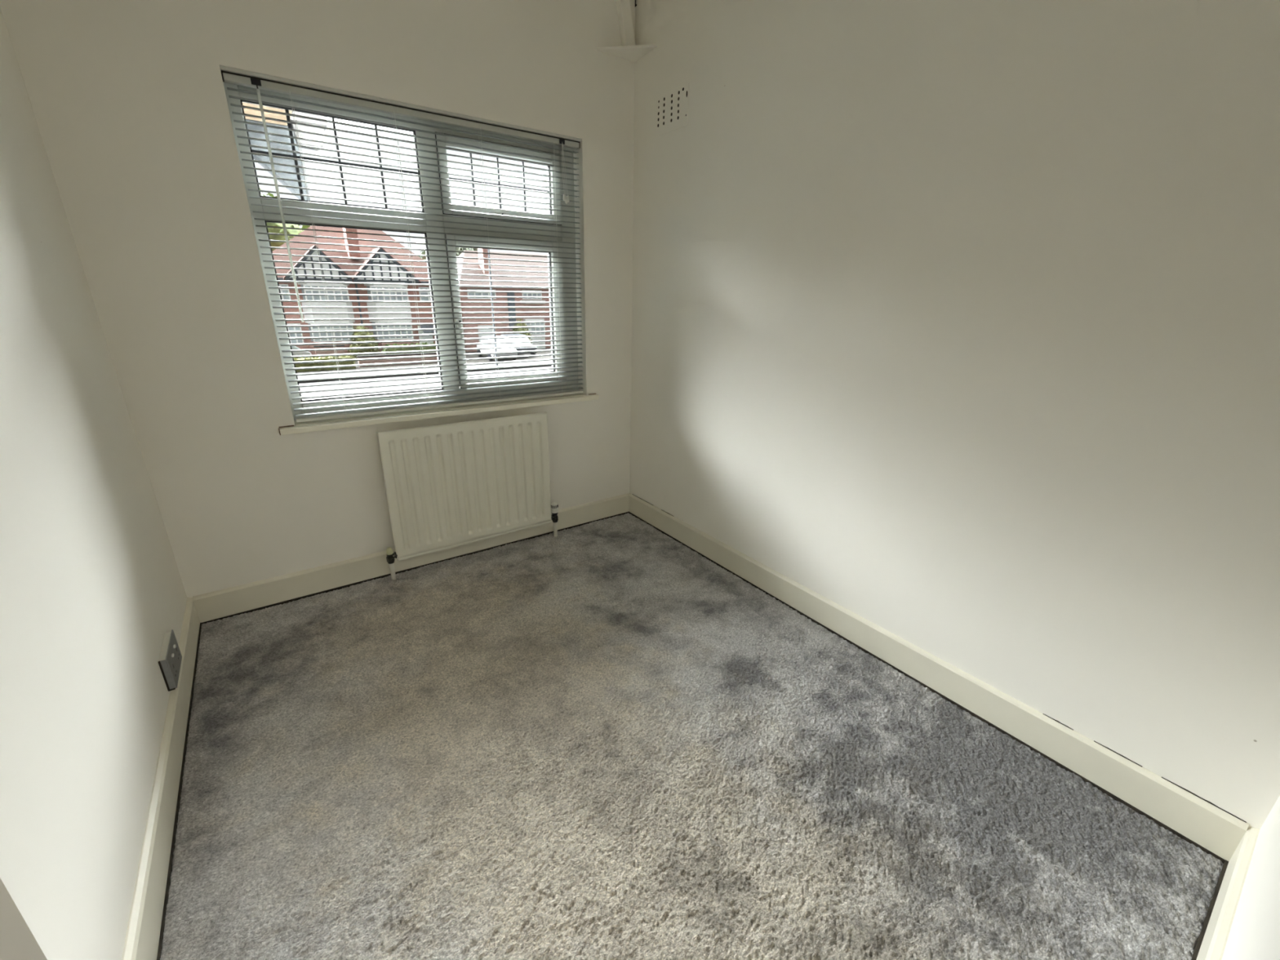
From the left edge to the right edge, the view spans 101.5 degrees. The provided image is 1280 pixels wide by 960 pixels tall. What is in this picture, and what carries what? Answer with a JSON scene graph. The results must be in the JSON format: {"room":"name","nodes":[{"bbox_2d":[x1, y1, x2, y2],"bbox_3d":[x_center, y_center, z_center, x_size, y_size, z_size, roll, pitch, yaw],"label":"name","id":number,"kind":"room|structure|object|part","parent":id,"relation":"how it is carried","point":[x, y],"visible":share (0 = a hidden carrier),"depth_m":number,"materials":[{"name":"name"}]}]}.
{"room":"empty bedroom","nodes":[
{"label":"empty bedroom","id":0,"kind":"room"},
{"bbox_2d":[0,7,186,959],"bbox_3d":[-1.431,-0.409,1.093,0.120,3.100,1.712,-13,24,-33],"label":"wall","id":1,"kind":"structure","parent":0,"point":[91,587],"depth_m":1.17,"materials":[{"name":"paint"}]},
{"bbox_2d":[121,597,199,959],"bbox_3d":[-1.397,0.799,1.566,0.018,0.138,1.712,-13,24,-33],"label":"baseboard","id":2,"kind":"structure","parent":1,"relation":"attached to","point":[144,928],"depth_m":1.33,"materials":[{"name":"beige paint"}]},
{"bbox_2d":[158,629,182,691],"bbox_3d":[-1.544,0.591,1.723,0.027,0.116,0.186,-13,24,-33],"label":"wall socket","id":3,"kind":"object","parent":1,"relation":"attached to","point":[171,657],"visible":1,"depth_m":1.69,"materials":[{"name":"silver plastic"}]},
{"bbox_3d":[-1.539,0.588,1.727,0.004,0.114,0.184,-13,24,-33],"label":"plate","id":4,"kind":"part","parent":3,"relation":"part of","materials":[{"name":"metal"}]},
{"bbox_2d":[0,0,635,598],"bbox_3d":[-1.084,-0.897,2.478,2.949,3.100,0.280,-13,24,-33],"label":"wall","id":5,"kind":"structure","parent":0,"point":[127,98],"depth_m":2.06,"materials":[{"name":"paint"}]},
{"bbox_2d":[242,102,327,200],"bbox_3d":[-2.205,-1.662,2.238,1.637,0.636,1.075,-13,24,-33],"label":"eaves","id":6,"kind":"object","parent":5,"relation":"attached to","point":[247,111],"visible":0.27,"depth_m":2.87,"materials":[{"name":"white"}]},
{"bbox_2d":[221,75,578,420],"bbox_3d":[-0.943,-0.996,2.500,1.436,1.279,0.105,-13,24,-33],"label":"window","id":7,"kind":"structure","parent":5,"relation":"in","point":[229,100],"depth_m":2.46,"materials":[{"name":"white plastic"}]},
{"bbox_2d":[221,70,582,422],"bbox_3d":[-0.898,-0.969,2.440,1.431,1.265,0.053,-13,24,-33],"label":"blind","id":8,"kind":"object","parent":7,"relation":"attached to","point":[259,83],"visible":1,"depth_m":2.34,"materials":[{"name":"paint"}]},
{"bbox_3d":[-1.322,-0.873,2.163,0.001,1.229,0.032,-13,24,-33],"label":"ladder cord","id":9,"kind":"part","parent":8,"relation":"part of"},
{"bbox_3d":[-1.318,-0.873,2.167,0.001,1.232,0.001,-13,24,-33],"label":"lift cord","id":10,"kind":"part","parent":8,"relation":"part of","materials":[{"name":"white fabric"}]},
{"bbox_3d":[-1.028,-0.939,2.362,0.001,1.229,0.032,-13,24,-33],"label":"ladder cord","id":11,"kind":"part","parent":8,"relation":"part of","materials":[{"name":"white fabric"}]},
{"bbox_3d":[-1.024,-0.939,2.366,0.001,1.232,0.001,-13,24,-33],"label":"lift cord","id":12,"kind":"part","parent":8,"relation":"part of","materials":[{"name":"white fabric"}]},
{"bbox_3d":[-0.913,-0.387,2.654,1.415,0.014,0.027,-13,24,-33],"label":"rail","id":13,"kind":"part","parent":8,"relation":"part of","materials":[{"name":"white plastic"}]},
{"bbox_3d":[-0.734,-1.005,2.561,0.001,1.229,0.032,-13,24,-33],"label":"ladder cord","id":14,"kind":"part","parent":8,"relation":"part of","materials":[{"name":"white fabric"}]},
{"bbox_3d":[-0.438,-1.071,2.761,0.001,1.229,0.032,-13,24,-33],"label":"ladder cord","id":15,"kind":"part","parent":8,"relation":"part of","materials":[{"name":"white fabric"}]},
{"bbox_3d":[-0.433,-1.070,2.765,0.001,1.232,0.001,-13,24,-33],"label":"lift cord","id":16,"kind":"part","parent":8,"relation":"part of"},
{"bbox_3d":[-0.384,-1.545,2.596,0.010,0.235,0.009,-13,24,-33],"label":"pull cord","id":17,"kind":"part","parent":8,"relation":"part of","materials":[{"name":"white plastic"}]},
{"bbox_3d":[-0.887,-0.748,2.583,0.020,0.105,0.028,-13,24,-33],"label":"handle","id":18,"kind":"part","parent":7,"relation":"part of","materials":[{"name":"white plastic"}]},
{"bbox_3d":[-0.672,-1.446,2.549,0.606,0.321,0.065,-13,24,-33],"label":"sash","id":19,"kind":"part","parent":7,"relation":"part of","materials":[{"name":"white plastic"}]},
{"bbox_3d":[-0.682,-0.874,2.753,0.606,0.720,0.065,-13,24,-33],"label":"sash","id":20,"kind":"part","parent":7,"relation":"part of","materials":[{"name":"white plastic"}]},
{"bbox_3d":[-0.656,-1.297,2.556,0.105,0.019,0.028,-13,24,-33],"label":"handle","id":21,"kind":"part","parent":7,"relation":"part of","materials":[{"name":"white plastic"}]},
{"bbox_2d":[219,65,582,142],"bbox_3d":[-0.888,-1.571,2.228,1.434,0.011,0.044,-13,24,-33],"label":"blind headrail","id":22,"kind":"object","parent":5,"relation":"attached to","point":[222,68],"depth_m":2.11,"materials":[{"name":"white plastic"}]},
{"bbox_2d":[192,493,629,622],"bbox_3d":[-0.979,0.356,2.828,2.213,0.138,0.018,-13,24,-33],"label":"baseboard","id":23,"kind":"structure","parent":5,"relation":"attached to","point":[227,602],"depth_m":2.52,"materials":[{"name":"beige paint"}]},
{"bbox_2d":[278,393,599,435],"bbox_3d":[-0.907,-0.360,2.667,1.569,0.033,0.130,-13,24,-33],"label":"window sill","id":24,"kind":"structure","parent":5,"relation":"attached to","point":[380,420],"depth_m":2.53,"materials":[{"name":"beige paint"}]},
{"bbox_2d":[377,411,558,581],"bbox_3d":[-0.871,0.055,2.743,0.929,0.757,0.103,-13,24,-33],"label":"radiator","id":25,"kind":"object","parent":5,"relation":"attached to","point":[447,486],"visible":1,"depth_m":2.66,"materials":[{"name":"metal"}]},
{"bbox_2d":[615,0,635,45],"bbox_3d":[-0.078,-2.268,2.524,0.119,0.314,0.051,-13,24,-33],"label":"trim","id":26,"kind":"structure","parent":5,"relation":"attached to","point":[624,8],"depth_m":2.53,"materials":[{"name":"paint"}]},
{"bbox_2d":[596,44,657,62],"bbox_3d":[-0.065,-2.080,2.509,0.224,0.030,0.185,-13,24,-33],"label":"corner shelf","id":27,"kind":"object","parent":5,"relation":"attached to","point":[631,53],"depth_m":2.53,"materials":[{"name":"paint"}]},
{"bbox_2d":[160,512,1223,959],"bbox_3d":[-0.178,0.805,1.791,2.268,0.021,2.802,-13,24,-33],"label":"floor","id":28,"kind":"structure","parent":0,"point":[600,740],"depth_m":1.50,"materials":[{"name":"grey carpet"}]},
{"bbox_2d":[630,0,1279,829],"bbox_3d":[0.929,-0.653,1.896,0.200,3.100,3.083,-13,24,-33],"label":"wall","id":29,"kind":"structure","parent":0,"point":[957,322],"depth_m":1.57,"materials":[{"name":"paint"}]},
{"bbox_2d":[656,82,688,136],"bbox_3d":[0.153,-1.760,2.493,0.004,0.167,0.235,-13,24,-33],"label":"air vent","id":30,"kind":"object","parent":29,"relation":"in","point":[673,105],"visible":1,"depth_m":2.48,"materials":[{"name":"paint"}]},
{"bbox_2d":[156,511,1228,959],"bbox_3d":[-0.178,0.803,1.791,2.249,0.014,2.783,-13,24,-33],"label":"trim","id":31,"kind":"structure","parent":29,"relation":"attached to","point":[1224,862],"depth_m":1.68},
{"bbox_2d":[628,493,1248,861],"bbox_3d":[0.726,0.542,2.392,0.018,0.138,2.765,-13,24,-33],"label":"baseboard","id":32,"kind":"structure","parent":29,"relation":"attached to","point":[1215,829],"depth_m":1.75,"materials":[{"name":"beige paint"}]},
{"bbox_2d":[1222,795,1279,959],"bbox_3d":[0.307,0.029,-0.047,3.600,3.100,0.150,-13,24,-33],"label":"wall","id":33,"kind":"structure","parent":0,"point":[1255,931],"depth_m":0.99,"materials":[{"name":"paint"}]},
{"bbox_2d":[1195,826,1259,959],"bbox_3d":[0.970,1.062,0.949,1.400,0.138,0.018,-13,24,-33],"label":"baseboard","id":34,"kind":"structure","parent":33,"relation":"attached to","point":[1215,937],"depth_m":1.17,"materials":[{"name":"beige paint"}]},
{"label":"outside","id":35,"kind":"structure","parent":0,"visible":0},
{"bbox_2d":[296,347,551,373],"bbox_3d":[-41.422,-19.182,67.328,170.000,0.400,83.500,-13,24,-33],"label":"ground","id":36,"kind":"structure","parent":35,"point":[544,352],"depth_m":40.14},
{"bbox_2d":[259,186,310,251],"bbox_3d":[-34.412,-19.294,46.943,12.406,13.973,10.242,0,20,-2],"label":"tree","id":37,"kind":"object","parent":36,"relation":"on","point":[273,230],"visible":0.06,"depth_m":43.67,"materials":[{"name":"green plant"}]},
{"bbox_2d":[291,345,311,358],"bbox_3d":[-25.005,-8.532,35.234,4.633,1.659,2.060,-17,27,-41],"label":"parked car","id":38,"kind":"object","parent":36,"relation":"on","point":[304,353],"visible":0.09,"depth_m":35.64,"materials":[{"name":"paint"}]},
{"bbox_2d":[293,355,356,372],"bbox_3d":[-21.130,-7.489,33.854,4.976,1.192,1.141,-13,24,-33],"label":"hedge","id":39,"kind":"object","parent":36,"relation":"on","point":[331,357],"visible":0.44,"depth_m":33.88,"materials":[{"name":"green plant"}]},
{"bbox_2d":[313,344,345,357],"bbox_3d":[-22.578,-9.192,38.145,1.943,1.230,0.340,-13,24,-33],"label":"wall","id":40,"kind":"structure","parent":36,"relation":"on","point":[326,352],"depth_m":37.90,"materials":[{"name":"brick"}]},
{"bbox_2d":[272,225,435,358],"bbox_3d":[-23.576,-15.641,42.288,14.915,10.560,9.800,-13,24,-33],"label":"house","id":41,"kind":"structure","parent":36,"relation":"on","point":[309,233],"depth_m":39.55,"materials":[{"name":"red brick"}]},
{"bbox_3d":[-25.388,-13.283,37.036,0.910,1.081,0.040,-13,24,-33],"label":"pane","id":42,"kind":"part","parent":41,"relation":"part of","materials":[{"name":"glass"}]},
{"bbox_3d":[-25.321,-10.598,38.081,1.195,1.480,0.040,-13,24,-33],"label":"pane","id":43,"kind":"part","parent":41,"relation":"part of","materials":[{"name":"glass"}]},
{"bbox_3d":[-22.740,-13.556,37.962,2.734,1.100,0.040,-13,24,-33],"label":"pane","id":44,"kind":"part","parent":41,"relation":"part of","materials":[{"name":"glass"}]},
{"bbox_3d":[-22.955,-13.146,38.416,3.274,3.059,0.850,-13,24,-33],"label":"bay panel","id":45,"kind":"part","parent":41,"relation":"part of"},
{"bbox_3d":[-22.786,-10.988,38.878,2.734,1.271,0.040,-13,24,-33],"label":"pane","id":46,"kind":"part","parent":41,"relation":"part of","materials":[{"name":"glass"}]},
{"bbox_3d":[-19.511,-13.915,40.744,3.141,3.059,0.850,-13,24,-33],"label":"bay panel","id":47,"kind":"part","parent":41,"relation":"part of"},
{"bbox_3d":[-19.296,-14.324,40.291,2.601,1.100,0.040,-13,24,-33],"label":"pane","id":48,"kind":"part","parent":41,"relation":"part of","materials":[{"name":"glass"}]},
{"bbox_3d":[-19.342,-11.757,41.206,2.601,1.271,0.040,-13,24,-33],"label":"pane","id":49,"kind":"part","parent":41,"relation":"part of","materials":[{"name":"glass"}]},
{"bbox_3d":[-17.223,-15.105,42.556,1.385,1.081,0.040,-13,24,-33],"label":"pane","id":50,"kind":"part","parent":41,"relation":"part of","materials":[{"name":"glass"}]},
{"bbox_3d":[-17.753,-11.586,43.431,1.083,2.352,0.140,-13,24,-33],"label":"door","id":51,"kind":"part","parent":41,"relation":"part of","materials":[{"name":"white"}]},
{"bbox_2d":[347,323,382,359],"bbox_3d":[-20.678,-10.269,39.312,2.178,2.896,1.986,2,20,2],"label":"shrub","id":52,"kind":"object","parent":36,"relation":"on","point":[358,327],"visible":0.57,"depth_m":38.76,"materials":[{"name":"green plant"}]},
{"bbox_2d":[356,351,437,367],"bbox_3d":[-16.292,-8.674,37.608,7.225,0.830,0.340,-13,24,-33],"label":"wall","id":53,"kind":"structure","parent":36,"relation":"on","point":[416,359],"depth_m":36.84,"materials":[{"name":"brick"}]},
{"bbox_2d":[382,342,436,354],"bbox_3d":[-16.873,-9.804,40.146,5.416,1.492,1.130,-13,24,-33],"label":"hedge","id":54,"kind":"object","parent":36,"relation":"on","point":[431,348],"visible":0.27,"depth_m":39.30,"materials":[{"name":"green plant"}]},
{"bbox_2d":[418,247,477,261],"bbox_3d":[-20.098,-20.919,56.852,9.831,10.862,8.110,-1,20,-5],"label":"tree","id":55,"kind":"object","parent":36,"relation":"on","point":[458,249],"visible":0.06,"depth_m":53.20,"materials":[{"name":"green plant"}]},
{"bbox_2d":[476,335,517,360],"bbox_3d":[-11.394,-10.488,41.405,2.060,1.659,4.633,-11,23,-30],"label":"parked car","id":56,"kind":"object","parent":36,"relation":"on","point":[488,340],"visible":0.66,"depth_m":40.27,"materials":[{"name":"white paint"}]},
{"bbox_3d":[-11.472,-11.283,41.280,1.560,0.080,1.740,-11,23,-30],"label":"roof panel","id":57,"kind":"part","parent":56,"relation":"part of","materials":[{"name":"white paint"}]},
{"bbox_2d":[456,248,551,351],"bbox_3d":[-12.124,-17.586,50.582,13.205,9.040,9.300,-13,24,-33],"label":"brick house","id":58,"kind":"structure","parent":36,"relation":"on","point":[479,250],"depth_m":46.63,"materials":[{"name":"brick"}]},
{"bbox_3d":[-13.623,-15.988,44.960,2.430,0.758,0.040,-13,24,-33],"label":"pane","id":59,"kind":"part","parent":58,"relation":"part of","materials":[{"name":"glass"}]},
{"bbox_3d":[-13.591,-12.483,46.242,1.330,2.295,0.120,-13,24,-33],"label":"door","id":60,"kind":"part","parent":58,"relation":"part of","materials":[{"name":"white"}]},
{"bbox_3d":[-9.831,-16.834,47.523,1.860,0.758,0.040,-13,24,-33],"label":"pane","id":61,"kind":"part","parent":58,"relation":"part of","materials":[{"name":"glass"}]},
{"bbox_3d":[-9.626,-16.157,47.445,2.280,0.266,0.800,-13,24,-33],"label":"bay panel","id":62,"kind":"part","parent":58,"relation":"part of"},
{"bbox_3d":[-9.659,-14.025,48.197,1.860,1.176,0.040,-13,24,-33],"label":"pane","id":63,"kind":"part","parent":58,"relation":"part of","materials":[{"name":"glass"}]},
{"bbox_2d":[500,333,537,355],"bbox_3d":[-10.425,-11.281,43.679,2.060,1.659,4.633,-12,23,-32],"label":"parked car","id":64,"kind":"object","parent":36,"relation":"on","point":[502,335],"visible":0.37,"depth_m":42.49,"materials":[{"name":"paint"}]},
{"bbox_3d":[-10.510,-12.075,43.549,1.560,0.080,1.740,-12,23,-32],"label":"roof panel","id":65,"kind":"part","parent":64,"relation":"part of","materials":[{"name":"paint"}]},
{"bbox_2d":[512,319,532,343],"bbox_3d":[-10.615,-12.869,46.770,1.982,3.042,1.908,1,20,1],"label":"shrub","id":66,"kind":"object","parent":36,"relation":"on","point":[516,324],"visible":0.16,"depth_m":46.08,"materials":[{"name":"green plant"}]},
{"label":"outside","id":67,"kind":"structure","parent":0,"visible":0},
{"bbox_2d":[297,358,551,383],"bbox_3d":[-16.205,-6.880,34.085,170.000,0.420,3.500,-13,24,-33],"label":"pavement","id":68,"kind":"structure","parent":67,"point":[377,372],"depth_m":33.92,"materials":[{"name":"grey concrete"}]},
{"bbox_2d":[488,248,497,364],"bbox_3d":[-10.040,-12.176,36.473,0.800,8.200,0.200,-13,24,-33],"label":"lamp post","id":69,"kind":"object","parent":68,"relation":"on","point":[495,340],"visible":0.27,"depth_m":36.34,"materials":[{"name":"grey metal"}]},
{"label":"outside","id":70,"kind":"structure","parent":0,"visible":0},
{"bbox_2d":[298,366,551,399],"bbox_3d":[20.458,11.078,-14.225,170.000,0.300,123.000,-13,24,-33],"label":"road","id":71,"kind":"structure","parent":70,"point":[325,387],"depth_m":29.96,"materials":[{"name":"grey asphalt"}]}
]}

